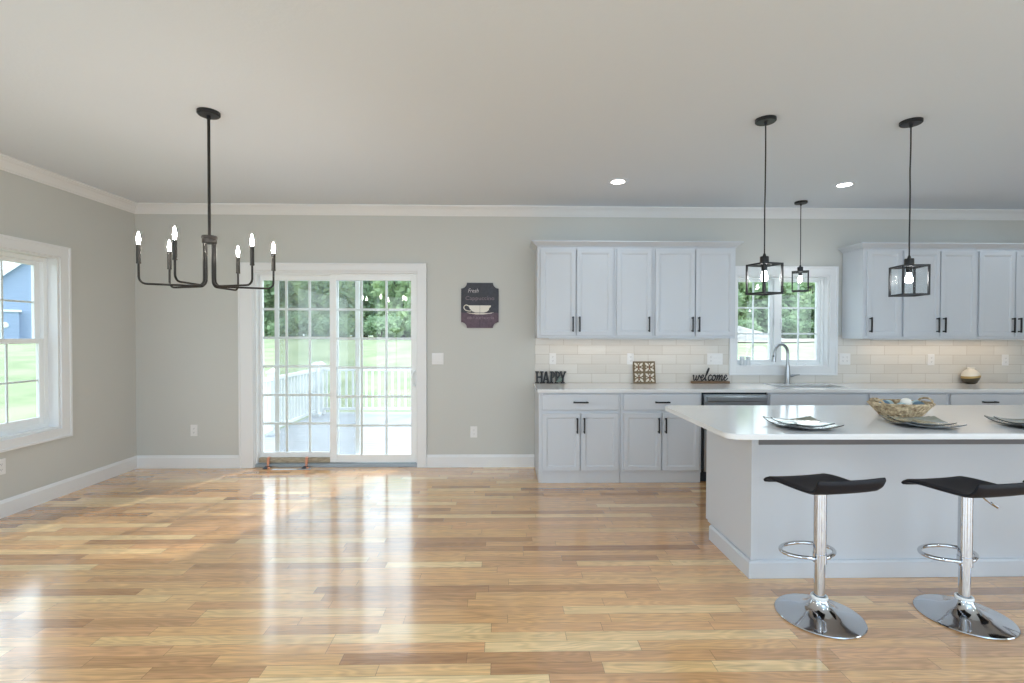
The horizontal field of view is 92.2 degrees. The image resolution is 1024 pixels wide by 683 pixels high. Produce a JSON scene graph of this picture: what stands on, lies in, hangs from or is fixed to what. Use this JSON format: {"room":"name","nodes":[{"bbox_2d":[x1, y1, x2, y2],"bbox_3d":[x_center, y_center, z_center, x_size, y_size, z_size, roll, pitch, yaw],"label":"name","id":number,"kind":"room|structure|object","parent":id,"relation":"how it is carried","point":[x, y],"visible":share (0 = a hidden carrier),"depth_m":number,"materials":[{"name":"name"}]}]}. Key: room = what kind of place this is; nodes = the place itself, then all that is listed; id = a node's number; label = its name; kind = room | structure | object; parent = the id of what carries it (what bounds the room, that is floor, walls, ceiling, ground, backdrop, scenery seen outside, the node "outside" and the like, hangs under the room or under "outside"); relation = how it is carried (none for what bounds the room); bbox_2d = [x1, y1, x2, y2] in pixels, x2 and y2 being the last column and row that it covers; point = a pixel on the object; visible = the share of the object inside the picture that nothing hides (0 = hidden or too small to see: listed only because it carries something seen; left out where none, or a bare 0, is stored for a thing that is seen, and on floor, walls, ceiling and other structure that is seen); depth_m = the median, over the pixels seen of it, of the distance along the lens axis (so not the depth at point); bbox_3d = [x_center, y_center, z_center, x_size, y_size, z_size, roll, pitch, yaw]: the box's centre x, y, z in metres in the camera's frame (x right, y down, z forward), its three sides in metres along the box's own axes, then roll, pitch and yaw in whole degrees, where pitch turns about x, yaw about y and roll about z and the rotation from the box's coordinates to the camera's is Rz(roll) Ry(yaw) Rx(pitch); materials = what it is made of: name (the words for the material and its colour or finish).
{"room":"kitchen","nodes":[
{"label":"kitchen","id":0,"kind":"room"},
{"bbox_2d":[0,170,136,500],"bbox_3d":[-4.004,0.005,1.306,0.150,2.810,7.900,0,1,-1],"label":"wall","id":1,"kind":"structure","parent":0,"point":[100,237],"depth_m":4.65,"materials":[{"name":"grey paint"}]},
{"bbox_2d":[0,458,5,474],"bbox_3d":[-3.980,0.978,3.838,0.009,0.122,0.074,0,1,-1],"label":"wall outlet","id":2,"kind":"object","parent":1,"relation":"attached to","point":[2,461],"visible":1,"depth_m":3.85,"materials":[{"name":"white plastic"}]},
{"bbox_2d":[0,234,72,452],"bbox_3d":[-4.044,0.014,3.850,0.178,1.693,1.192,0,1,-1],"label":"window","id":3,"kind":"structure","parent":1,"relation":"in","point":[51,280],"depth_m":4.30,"materials":[{"name":"white paint"}]},
{"bbox_2d":[0,260,32,338],"bbox_3d":[-4.115,-0.333,3.844,0.012,0.635,0.794,0,1,-1],"label":"grille","id":4,"kind":"object","parent":3,"relation":"attached to","point":[1,261],"depth_m":4.01,"materials":[{"name":"white plastic"}]},
{"bbox_2d":[0,344,37,422],"bbox_3d":[-4.087,0.340,3.853,0.012,0.637,0.804,0,1,-1],"label":"grille","id":5,"kind":"object","parent":3,"relation":"attached to","point":[6,382],"depth_m":4.01,"materials":[{"name":"white plastic"}]},
{"bbox_2d":[0,455,238,518],"bbox_3d":[-3.385,1.343,1.337,1.093,0.136,7.900,0,1,-1],"label":"baseboard","id":6,"kind":"structure","parent":1,"relation":"attached to","point":[15,504],"depth_m":4.86,"materials":[{"name":"white paint"}]},
{"bbox_2d":[0,0,1023,208],"bbox_3d":[1.223,-1.465,1.397,10.600,0.150,8.200,0,1,-1],"label":"ceiling","id":7,"kind":"structure","parent":0,"point":[394,102],"depth_m":2.85,"materials":[{"name":"white paint"}]},
{"bbox_2d":[136,107,275,290],"bbox_3d":[-1.876,-0.878,3.054,0.736,1.083,0.527,0,1,-33],"label":"chandelier","id":8,"kind":"object","parent":7,"relation":"hanging from","point":[209,114],"visible":1,"depth_m":3.04,"materials":[{"name":"black metal"}]},
{"bbox_2d":[607,178,628,184],"bbox_3d":[0.949,-1.428,4.413,0.196,0.007,0.196,0,1,-1],"label":"recessed light","id":9,"kind":"object","parent":7,"relation":"in","point":[617,181],"visible":1,"depth_m":4.40,"materials":[{"name":"white paint"}]},
{"bbox_2d":[745,115,783,295],"bbox_3d":[1.611,-0.856,3.139,0.153,1.113,0.153,0,1,-16],"label":"pendant lamp","id":10,"kind":"object","parent":7,"relation":"hanging from","point":[765,120],"visible":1,"depth_m":3.13,"materials":[{"name":"black metal"}]},
{"bbox_2d":[791,200,808,291],"bbox_3d":[2.969,-0.976,5.072,0.153,0.922,0.153,1,1,30],"label":"pendant lamp","id":11,"kind":"object","parent":7,"relation":"hanging from","point":[800,270],"visible":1,"depth_m":5.06,"materials":[{"name":"black metal"}]},
{"bbox_2d":[832,181,857,187],"bbox_3d":[3.027,-1.425,4.487,0.196,0.007,0.196,0,1,-1],"label":"recessed light","id":12,"kind":"object","parent":7,"relation":"in","point":[848,183],"visible":1,"depth_m":4.47,"materials":[{"name":"white paint"}]},
{"bbox_2d":[888,117,930,296],"bbox_3d":[2.554,-0.852,3.165,0.155,1.118,0.155,0,1,10],"label":"pendant lamp","id":13,"kind":"object","parent":7,"relation":"hanging from","point":[908,264],"visible":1,"depth_m":3.16,"materials":[{"name":"black metal"}]},
{"bbox_2d":[0,467,1023,682],"bbox_3d":[1.217,1.480,1.438,10.600,0.120,8.200,0,1,-1],"label":"floor","id":14,"kind":"structure","parent":0,"point":[257,574],"depth_m":2.75,"materials":[{"name":"brown wood"}]},
{"bbox_2d":[535,389,620,482],"bbox_3d":[0.649,0.927,5.036,0.792,0.882,0.648,0,1,-1],"label":"base cabinet","id":15,"kind":"object","parent":14,"relation":"on","point":[577,435],"visible":0.99,"depth_m":4.76,"materials":[{"name":"grey paint"}]},
{"bbox_2d":[533,383,1023,392],"bbox_3d":[3.258,0.475,5.096,6.045,0.030,0.644,0,1,-1],"label":"countertop","id":16,"kind":"structure","parent":15,"relation":"on","point":[540,387],"depth_m":4.93,"materials":[{"name":"white stone"}]},
{"bbox_2d":[535,371,565,382],"bbox_3d":[0.418,0.387,5.318,0.335,0.131,0.033,0,1,-1],"label":"letter sign","id":17,"kind":"object","parent":16,"relation":"on","point":[561,378],"visible":1,"depth_m":5.31,"materials":[{"name":"black metal"}]},
{"bbox_2d":[633,361,655,382],"bbox_3d":[1.433,0.335,5.343,0.238,0.238,0.057,0,1,-1],"label":"art","id":18,"kind":"object","parent":16,"relation":"on","point":[643,371],"visible":1,"depth_m":5.34,"materials":[{"name":"beige wood"}]},
{"bbox_2d":[691,368,729,383],"bbox_3d":[2.148,0.368,5.338,0.410,0.171,0.050,0,1,-1],"label":"welcome sign","id":19,"kind":"object","parent":16,"relation":"on","point":[708,369],"visible":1,"depth_m":5.33,"materials":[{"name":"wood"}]},
{"bbox_2d":[771,343,799,383],"bbox_3d":[2.928,0.236,5.303,0.349,0.440,0.079,0,1,-15],"label":"tap","id":20,"kind":"object","parent":16,"relation":"on","point":[788,375],"visible":1,"depth_m":5.30,"materials":[{"name":"silver metal"}]},
{"bbox_2d":[781,387,830,387],"bbox_3d":[3.040,0.585,5.111,0.724,0.190,0.364,0,1,-1],"label":"sink","id":21,"kind":"object","parent":16,"relation":"in","point":[781,387],"visible":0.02,"depth_m":5.28,"materials":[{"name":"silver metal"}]},
{"bbox_2d":[960,367,980,383],"bbox_3d":[4.996,0.372,5.369,0.166,0.175,0.166,0,1,-1],"label":"round vase","id":22,"kind":"object","parent":16,"relation":"on","point":[970,375],"visible":1,"depth_m":5.33,"materials":[{"name":"beige ceramic"}]},
{"bbox_2d":[620,393,700,482],"bbox_3d":[1.440,0.929,5.053,0.787,0.882,0.648,0,1,-1],"label":"base cabinet","id":23,"kind":"object","parent":14,"relation":"on","point":[657,445],"visible":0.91,"depth_m":4.77,"materials":[{"name":"grey paint"}]},
{"bbox_2d":[700,393,767,480],"bbox_3d":[2.158,0.932,5.061,0.640,0.880,0.642,0,1,-1],"label":"dishwasher","id":24,"kind":"object","parent":14,"relation":"on","point":[706,398],"visible":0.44,"depth_m":4.77,"materials":[{"name":"grey metal"}]},
{"bbox_2d":[701,393,702,470],"bbox_3d":[2.158,0.876,5.098,0.640,0.770,0.565,0,1,-1],"label":"panel","id":25,"kind":"object","parent":24,"relation":"in","point":[701,393],"depth_m":4.80,"materials":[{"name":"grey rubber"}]},
{"bbox_2d":[766,393,866,404],"bbox_3d":[2.973,0.932,5.086,0.980,0.882,0.648,0,1,-1],"label":"base cabinet","id":26,"kind":"object","parent":14,"relation":"on","point":[773,398],"visible":0.03,"depth_m":4.79,"materials":[{"name":"grey paint"}]},
{"bbox_2d":[763,473,885,638],"bbox_3d":[1.577,1.026,2.523,0.406,0.758,0.408,0,1,-10],"label":"bar stool","id":27,"kind":"object","parent":14,"relation":"on","point":[815,613],"visible":1,"depth_m":2.49,"materials":[{"name":"silver metal"}]},
{"bbox_2d":[706,430,1023,578],"bbox_3d":[2.859,0.955,3.278,2.939,0.885,0.692,0,1,-1],"label":"kitchen island","id":28,"kind":"object","parent":14,"relation":"on","point":[879,533],"visible":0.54,"depth_m":2.94,"materials":[{"name":"grey paint"}]},
{"bbox_2d":[665,405,1023,439],"bbox_3d":[2.839,0.498,3.156,3.426,0.030,1.063,0,1,-1],"label":"island countertop","id":29,"kind":"structure","parent":28,"relation":"on","point":[737,422],"depth_m":2.98,"materials":[{"name":"white stone"}]},
{"bbox_2d":[763,416,843,429],"bbox_3d":[1.654,0.467,2.818,0.300,0.036,0.300,0,1,-1],"label":"square plate","id":30,"kind":"object","parent":29,"relation":"on","point":[770,420],"visible":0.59,"depth_m":2.74,"materials":[{"name":"grey ceramic"}]},
{"bbox_2d":[771,416,834,426],"bbox_3d":[1.659,0.461,2.824,0.235,0.027,0.235,0,1,-5],"label":"square plate","id":31,"kind":"object","parent":30,"relation":"on","point":[805,421],"visible":0.98,"depth_m":2.85,"materials":[{"name":"grey ceramic"}]},
{"bbox_2d":[866,397,935,416],"bbox_3d":[2.531,0.422,3.213,0.406,0.118,0.290,0,1,-5],"label":"basket","id":32,"kind":"object","parent":29,"relation":"on","point":[897,410],"visible":0.95,"depth_m":3.13,"materials":[{"name":"beige wicker"}]},
{"bbox_2d":[900,398,911,404],"bbox_3d":[2.548,0.396,3.188,0.064,0.064,0.064,0,1,-1],"label":"ball","id":33,"kind":"object","parent":32,"relation":"in","point":[907,401],"visible":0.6,"depth_m":3.17,"materials":[{"name":"white ceramic"}]},
{"bbox_2d":[913,401,924,404],"bbox_3d":[2.611,0.417,3.164,0.068,0.068,0.068,0,1,-1],"label":"ball","id":34,"kind":"object","parent":32,"relation":"in","point":[916,402],"visible":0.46,"depth_m":3.15,"materials":[{"name":"blue stone"}]},
{"bbox_2d":[879,414,966,427],"bbox_3d":[2.378,0.468,2.869,0.300,0.036,0.300,0,1,13],"label":"square plate","id":35,"kind":"object","parent":29,"relation":"on","point":[887,418],"visible":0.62,"depth_m":2.80,"materials":[{"name":"grey ceramic"}]},
{"bbox_2d":[887,415,956,424],"bbox_3d":[2.383,0.462,2.874,0.235,0.027,0.235,0,1,9],"label":"square plate","id":36,"kind":"object","parent":35,"relation":"on","point":[927,420],"visible":0.95,"depth_m":2.90,"materials":[{"name":"grey ceramic"}]},
{"bbox_2d":[984,415,1023,426],"bbox_3d":[2.989,0.470,2.832,0.300,0.036,0.300,0,1,13],"label":"square plate","id":37,"kind":"object","parent":29,"relation":"on","point":[988,417],"visible":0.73,"depth_m":2.89,"materials":[{"name":"grey ceramic"}]},
{"bbox_2d":[994,416,1023,423],"bbox_3d":[2.994,0.464,2.837,0.235,0.027,0.235,0,1,9],"label":"square plate","id":38,"kind":"object","parent":37,"relation":"on","point":[1015,421],"visible":0.91,"depth_m":2.92,"materials":[{"name":"grey ceramic"}]},
{"bbox_2d":[866,393,946,404],"bbox_3d":[3.863,0.933,5.105,0.797,0.882,0.648,0,1,-1],"label":"base cabinet","id":39,"kind":"object","parent":14,"relation":"on","point":[938,398],"visible":0.05,"depth_m":4.82,"materials":[{"name":"grey paint"}]},
{"bbox_2d":[901,476,1023,639],"bbox_3d":[2.322,1.034,2.521,0.416,0.746,0.408,0,1,-10],"label":"bar stool","id":40,"kind":"object","parent":14,"relation":"on","point":[960,613],"visible":1,"depth_m":2.49,"materials":[{"name":"silver metal"}]},
{"bbox_2d":[946,392,1023,404],"bbox_3d":[4.662,0.935,5.122,0.798,0.882,0.648,0,1,-1],"label":"base cabinet","id":41,"kind":"object","parent":14,"relation":"on","point":[995,398],"visible":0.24,"depth_m":4.83,"materials":[{"name":"grey paint"}]},
{"bbox_2d":[135,214,1023,466],"bbox_3d":[1.134,-0.041,5.441,10.600,2.810,0.150,0,1,-1],"label":"wall","id":42,"kind":"structure","parent":0,"point":[187,338],"depth_m":5.32,"materials":[{"name":"grey paint"}]},
{"bbox_2d":[190,425,197,435],"bbox_3d":[-3.405,0.952,5.278,0.074,0.122,0.009,0,1,-1],"label":"wall outlet","id":43,"kind":"object","parent":42,"relation":"attached to","point":[193,428],"visible":1,"depth_m":5.28,"materials":[{"name":"white plastic"}]},
{"bbox_2d":[238,262,426,467],"bbox_3d":[-1.923,0.259,5.366,2.000,2.200,0.178,0,1,-1],"label":"door","id":44,"kind":"structure","parent":42,"relation":"in","point":[252,454],"depth_m":5.36,"materials":[{"name":"white paint"}]},
{"bbox_2d":[263,457,269,468],"bbox_3d":[-2.618,1.304,5.293,0.071,0.107,0.111,0,1,-1],"label":"clip","id":45,"kind":"object","parent":44,"relation":"attached to","point":[268,458],"visible":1,"depth_m":5.32,"materials":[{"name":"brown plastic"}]},
{"bbox_2d":[263,280,329,451],"bbox_3d":[-2.345,0.273,5.411,0.757,1.882,0.012,0,1,-1],"label":"grille","id":46,"kind":"object","parent":44,"relation":"attached to","point":[277,366],"depth_m":5.41,"materials":[{"name":"white plastic"}]},
{"bbox_2d":[302,457,308,468],"bbox_3d":[-2.208,1.305,5.302,0.071,0.107,0.111,0,1,-1],"label":"clip","id":47,"kind":"object","parent":44,"relation":"attached to","point":[306,458],"visible":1,"depth_m":5.33,"materials":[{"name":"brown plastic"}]},
{"bbox_2d":[337,281,410,453],"bbox_3d":[-1.506,0.285,5.384,0.807,1.898,0.012,0,1,-1],"label":"grille","id":48,"kind":"object","parent":44,"relation":"attached to","point":[361,309],"depth_m":5.38,"materials":[{"name":"white plastic"}]},
{"bbox_2d":[432,353,443,364],"bbox_3d":[-0.802,0.186,5.323,0.126,0.126,0.009,0,1,-1],"label":"light switch","id":49,"kind":"object","parent":42,"relation":"attached to","point":[437,358],"visible":1,"depth_m":5.32,"materials":[{"name":"white plastic"}]},
{"bbox_2d":[470,426,476,437],"bbox_3d":[-0.414,0.980,5.343,0.074,0.122,0.009,0,1,-1],"label":"wall outlet","id":50,"kind":"object","parent":42,"relation":"attached to","point":[473,429],"visible":1,"depth_m":5.34,"materials":[{"name":"white plastic"}]},
{"bbox_2d":[461,283,498,327],"bbox_3d":[-0.346,-0.389,5.318,0.404,0.486,0.022,0,1,-1],"label":"wall sign","id":51,"kind":"object","parent":42,"relation":"attached to","point":[479,301],"visible":1,"depth_m":5.31,"materials":[{"name":"black wood"}]},
{"bbox_2d":[427,454,533,467],"bbox_3d":[-0.340,1.294,5.345,1.167,0.136,0.016,0,1,-1],"label":"baseboard","id":52,"kind":"structure","parent":42,"relation":"attached to","point":[463,460],"depth_m":5.34,"materials":[{"name":"white paint"}]},
{"bbox_2d":[0,153,1023,219],"bbox_3d":[1.223,-1.341,1.399,10.300,0.098,7.900,0,1,-1],"label":"trim","id":53,"kind":"structure","parent":42,"relation":"attached to","point":[9,164],"depth_m":5.27,"materials":[{"name":"white paint"}]},
{"bbox_2d":[549,353,555,363],"bbox_3d":[0.441,0.186,5.342,0.074,0.122,0.009,0,1,-1],"label":"wall outlet","id":54,"kind":"object","parent":42,"relation":"attached to","point":[552,356],"visible":1,"depth_m":5.34,"materials":[{"name":"white plastic"}]},
{"bbox_2d":[535,246,613,337],"bbox_3d":[0.648,-0.502,5.156,0.789,0.932,0.367,0,1,-1],"label":"upper cabinet","id":55,"kind":"object","parent":42,"relation":"attached to","point":[574,286],"visible":0.99,"depth_m":5.02,"materials":[{"name":"grey paint"}]},
{"bbox_2d":[530,240,743,251],"bbox_3d":[1.274,-0.994,5.163,2.151,0.054,0.366,0,1,-1],"label":"crown molding","id":56,"kind":"structure","parent":55,"relation":"attached to","point":[540,243],"depth_m":5.00,"materials":[{"name":"grey paint"}]},
{"bbox_2d":[627,353,633,363],"bbox_3d":[1.289,0.188,5.360,0.074,0.122,0.009,0,1,-1],"label":"wall outlet","id":57,"kind":"object","parent":42,"relation":"attached to","point":[630,356],"visible":1,"depth_m":5.36,"materials":[{"name":"white plastic"}]},
{"bbox_2d":[614,247,652,337],"bbox_3d":[1.242,-0.501,5.169,0.395,0.932,0.367,0,1,-1],"label":"upper cabinet","id":58,"kind":"object","parent":42,"relation":"attached to","point":[633,266],"visible":0.93,"depth_m":5.03,"materials":[{"name":"grey paint"}]},
{"bbox_2d":[653,247,735,337],"bbox_3d":[1.867,-0.499,5.182,0.851,0.932,0.367,0,1,-1],"label":"upper cabinet","id":59,"kind":"object","parent":42,"relation":"attached to","point":[694,287],"visible":0.97,"depth_m":5.04,"materials":[{"name":"grey paint"}]},
{"bbox_2d":[549,338,713,339],"bbox_3d":[1.264,-0.028,5.209,1.750,0.012,0.040,0,1,-1],"label":"light","id":60,"kind":"object","parent":59,"relation":"attached to","point":[549,338],"visible":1,"depth_m":5.19,"materials":[{"name":"white plastic"}]},
{"bbox_2d":[707,353,722,364],"bbox_3d":[2.215,0.191,5.380,0.172,0.122,0.009,0,1,-1],"label":"light switch","id":61,"kind":"object","parent":42,"relation":"attached to","point":[712,358],"visible":1,"depth_m":5.38,"materials":[{"name":"white plastic"}]},
{"bbox_2d":[535,335,1023,382],"bbox_3d":[3.262,0.192,5.411,6.026,0.526,0.008,0,1,-1],"label":"backsplash","id":62,"kind":"structure","parent":42,"relation":"attached to","point":[583,360],"depth_m":5.41,"materials":[{"name":"tile"}]},
{"bbox_2d":[729,266,838,374],"bbox_3d":[2.967,-0.227,5.464,1.196,1.190,0.178,0,1,-1],"label":"window","id":63,"kind":"structure","parent":42,"relation":"in","point":[825,278],"depth_m":5.42,"materials":[{"name":"white paint"}]},
{"bbox_2d":[740,356,744,364],"bbox_3d":[2.539,0.212,5.440,0.051,0.098,0.051,0,1,-1],"label":"canister","id":64,"kind":"object","parent":63,"relation":"on","point":[742,358],"visible":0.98,"depth_m":5.42,"materials":[{"name":"white plastic"}]},
{"bbox_2d":[746,356,750,364],"bbox_3d":[2.606,0.212,5.441,0.051,0.098,0.051,0,1,-1],"label":"canister","id":65,"kind":"object","parent":63,"relation":"on","point":[748,358],"visible":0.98,"depth_m":5.42,"materials":[{"name":"white plastic"}]},
{"bbox_2d":[738,282,768,358],"bbox_3d":[2.694,-0.231,5.511,0.360,0.864,0.012,0,1,-1],"label":"grille","id":66,"kind":"object","parent":63,"relation":"attached to","point":[752,307],"depth_m":5.51,"materials":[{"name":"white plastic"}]},
{"bbox_2d":[781,282,815,359],"bbox_3d":[3.206,-0.230,5.521,0.400,0.864,0.012,0,1,-1],"label":"grille","id":67,"kind":"object","parent":63,"relation":"attached to","point":[798,288],"depth_m":5.52,"materials":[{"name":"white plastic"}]},
{"bbox_2d":[839,353,849,364],"bbox_3d":[3.655,0.192,5.411,0.122,0.122,0.009,0,1,-1],"label":"wall outlet","id":68,"kind":"object","parent":42,"relation":"attached to","point":[844,358],"visible":1,"depth_m":5.41,"materials":[{"name":"white plastic"}]},
{"bbox_2d":[842,248,901,338],"bbox_3d":[3.821,-0.496,5.224,0.397,0.932,0.367,0,1,-1],"label":"upper cabinet","id":69,"kind":"object","parent":42,"relation":"attached to","point":[868,312],"visible":1,"depth_m":5.09,"materials":[{"name":"grey paint"}]},
{"bbox_2d":[838,242,1023,252],"bbox_3d":[4.622,-0.988,5.234,2.109,0.054,0.366,0,1,-1],"label":"crown molding","id":70,"kind":"structure","parent":69,"relation":"attached to","point":[872,245],"depth_m":5.07,"materials":[{"name":"grey paint"}]},
{"bbox_2d":[928,354,934,364],"bbox_3d":[4.620,0.200,5.431,0.074,0.122,0.009,0,1,-1],"label":"wall outlet","id":71,"kind":"object","parent":42,"relation":"attached to","point":[931,357],"visible":1,"depth_m":5.43,"materials":[{"name":"white plastic"}]},
{"bbox_2d":[900,249,976,338],"bbox_3d":[4.418,-0.495,5.237,0.794,0.932,0.367,0,1,-1],"label":"upper cabinet","id":72,"kind":"object","parent":42,"relation":"attached to","point":[949,311],"visible":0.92,"depth_m":5.10,"materials":[{"name":"grey paint"}]},
{"bbox_2d":[870,339,1023,339],"bbox_3d":[4.663,-0.022,5.282,1.650,0.012,0.040,0,1,-1],"label":"light","id":73,"kind":"object","parent":72,"relation":"attached to","point":[870,339],"visible":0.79,"depth_m":5.26,"materials":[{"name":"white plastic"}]},
{"bbox_2d":[975,249,1023,338],"bbox_3d":[5.218,-0.493,5.254,0.802,0.932,0.367,0,1,-1],"label":"upper cabinet","id":74,"kind":"object","parent":42,"relation":"attached to","point":[1000,272],"visible":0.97,"depth_m":5.11,"materials":[{"name":"grey paint"}]},
{"bbox_2d":[1002,355,1008,365],"bbox_3d":[5.455,0.206,5.449,0.074,0.122,0.009,0,1,-1],"label":"wall outlet","id":75,"kind":"object","parent":42,"relation":"attached to","point":[1005,358],"visible":1,"depth_m":5.45,"materials":[{"name":"white plastic"}]},
{"label":"outside","id":76,"kind":"structure","parent":0,"visible":0},
{"bbox_2d":[264,412,410,453],"bbox_3d":[-0.841,1.548,7.605,5.750,0.265,4.196,0,1,-1],"label":"deck","id":77,"kind":"object","parent":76,"point":[399,438],"visible":0.09,"depth_m":7.35,"materials":[{"name":"white wood"}]},
{"bbox_2d":[264,361,321,435],"bbox_3d":[-3.600,0.902,7.359,0.160,1.020,3.720,0,1,-1],"label":"deck railing","id":78,"kind":"object","parent":77,"relation":"on","point":[298,382],"visible":0.37,"depth_m":8.15,"materials":[{"name":"white"}]},
{"bbox_2d":[318,361,410,414],"bbox_3d":[-0.894,0.880,9.437,5.660,1.020,0.160,0,1,-1],"label":"deck railing","id":79,"kind":"object","parent":77,"relation":"on","point":[322,408],"visible":0.24,"depth_m":9.38,"materials":[{"name":"white"}]},
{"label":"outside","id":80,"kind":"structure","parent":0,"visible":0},
{"bbox_2d":[738,339,814,341],"bbox_3d":[22.281,-0.088,33.835,34.000,0.154,9.982,0,1,-1],"label":"dirt strip","id":81,"kind":"object","parent":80,"point":[787,340],"visible":0.07,"depth_m":30.13,"materials":[{"name":"white"}]},
{"bbox_2d":[738,326,786,340],"bbox_3d":[14.885,-0.677,34.196,8.518,1.399,6.320,0,1,-1],"label":"gravel pile","id":82,"kind":"object","parent":81,"relation":"on","point":[741,337],"visible":0.23,"depth_m":31.98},
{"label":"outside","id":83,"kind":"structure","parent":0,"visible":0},
{"bbox_2d":[0,336,814,435],"bbox_3d":[-5.821,0.597,38.237,170.000,1.800,94.000,0,1,-1],"label":"lawn","id":84,"kind":"structure","parent":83,"point":[21,357],"depth_m":17.00,"materials":[{"name":"green plant"}]},
{"bbox_2d":[3,263,31,338],"bbox_3d":[-29.442,-3.129,31.943,9.831,6.420,9.600,1,1,45],"label":"neighbouring house","id":85,"kind":"structure","parent":84,"relation":"on","point":[17,322],"depth_m":27.50,"materials":[{"name":"blue"}]},
{"bbox_2d":[264,281,294,336],"bbox_3d":[-20.647,-4.990,40.113,5.740,10.481,5.579,-1,1,-42],"label":"tree","id":86,"kind":"object","parent":84,"relation":"on","point":[269,317],"visible":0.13,"depth_m":39.49,"materials":[{"name":"green plant"}]},
{"bbox_2d":[267,311,307,336],"bbox_3d":[-16.197,-1.181,35.769,2.852,2.200,2.318,0,1,-1],"label":"bush","id":87,"kind":"object","parent":84,"relation":"on","point":[296,323],"visible":0.78,"depth_m":35.28,"materials":[{"name":"green plant"}]},
{"bbox_2d":[279,281,308,336],"bbox_3d":[-21.526,-6.389,47.863,6.217,12.726,5.625,0,1,-1],"label":"tree","id":88,"kind":"object","parent":84,"relation":"on","point":[292,303],"visible":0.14,"depth_m":46.15,"materials":[{"name":"green plant"}]},
{"bbox_2d":[293,281,354,336],"bbox_3d":[-14.928,-5.420,39.924,5.501,10.877,5.638,0,1,-1],"label":"tree","id":89,"kind":"object","parent":84,"relation":"on","point":[320,290],"visible":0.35,"depth_m":38.32,"materials":[{"name":"green plant"}]},
{"bbox_2d":[314,314,354,336],"bbox_3d":[-12.793,-1.107,35.638,3.111,1.947,2.676,0,1,-1],"label":"bush","id":90,"kind":"object","parent":84,"relation":"on","point":[322,328],"visible":0.78,"depth_m":35.18,"materials":[{"name":"green plant"}]},
{"bbox_2d":[350,281,380,336],"bbox_3d":[-14.334,-6.163,48.043,6.095,12.293,5.612,0,1,17],"label":"tree","id":91,"kind":"object","parent":84,"relation":"on","point":[369,301],"visible":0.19,"depth_m":46.35,"materials":[{"name":"green plant"}]},
{"bbox_2d":[363,313,402,337],"bbox_3d":[-9.436,-1.102,35.647,2.931,2.039,2.727,0,1,-1],"label":"bush","id":92,"kind":"object","parent":84,"relation":"on","point":[377,325],"visible":0.87,"depth_m":35.34,"materials":[{"name":"green plant"}]},
{"bbox_2d":[371,281,410,337],"bbox_3d":[-8.788,-5.199,40.339,5.666,10.657,5.439,1,1,41],"label":"tree","id":93,"kind":"object","parent":84,"relation":"on","point":[399,292],"visible":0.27,"depth_m":38.92,"materials":[{"name":"green plant"}]},
{"bbox_2d":[405,316,410,333],"bbox_3d":[-6.275,-1.069,35.802,2.965,2.093,2.674,0,1,-15],"label":"bush","id":94,"kind":"object","parent":84,"relation":"on","point":[408,322],"visible":0.04,"depth_m":35.16,"materials":[{"name":"green plant"}]},
{"bbox_2d":[738,291,745,311],"bbox_3d":[17.787,-3.922,43.972,5.423,8.805,5.711,1,1,34],"label":"tree","id":95,"kind":"object","parent":84,"relation":"on","point":[740,297],"visible":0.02,"depth_m":43.16,"materials":[{"name":"green plant"}]},
{"bbox_2d":[738,282,759,320],"bbox_3d":[23.052,-4.669,50.606,5.418,10.038,5.730,0,1,8],"label":"tree","id":96,"kind":"object","parent":84,"relation":"on","point":[741,285],"visible":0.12,"depth_m":48.89,"materials":[{"name":"green plant"}]},
{"bbox_2d":[738,318,762,331],"bbox_3d":[18.765,-1.079,40.108,3.030,1.862,2.906,0,1,-1],"label":"bush","id":97,"kind":"object","parent":84,"relation":"on","point":[747,324],"visible":0.29,"depth_m":39.41,"materials":[{"name":"green plant"}]},
{"bbox_2d":[745,282,809,338],"bbox_3d":[23.570,-2.771,43.870,5.184,6.799,5.360,1,1,39],"label":"tree","id":98,"kind":"object","parent":84,"relation":"on","point":[789,299],"visible":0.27,"depth_m":42.67,"materials":[{"name":"green plant"}]},
{"bbox_2d":[781,318,804,337],"bbox_3d":[22.331,-1.099,40.318,2.525,1.911,2.660,0,1,-1],"label":"bush","id":99,"kind":"object","parent":84,"relation":"on","point":[789,325],"visible":0.64,"depth_m":39.62,"materials":[{"name":"green plant"}]},
{"bbox_2d":[797,282,814,337],"bbox_3d":[30.955,-3.260,50.961,6.074,7.630,5.987,0,1,-1],"label":"tree","id":100,"kind":"object","parent":84,"relation":"on","point":[807,296],"visible":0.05,"depth_m":50.02,"materials":[{"name":"green plant"}]},
{"bbox_2d":[799,319,814,332],"bbox_3d":[25.216,-1.093,40.276,2.986,1.931,2.649,0,1,-1],"label":"bush","id":101,"kind":"object","parent":84,"relation":"on","point":[809,327],"visible":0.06,"depth_m":40.69,"materials":[{"name":"green plant"}]},
{"bbox_2d":[802,292,814,337],"bbox_3d":[29.273,-2.899,44.048,6.003,7.147,5.445,1,1,37],"label":"tree","id":102,"kind":"object","parent":84,"relation":"on","point":[809,314],"visible":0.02,"depth_m":44.28,"materials":[{"name":"green plant"}]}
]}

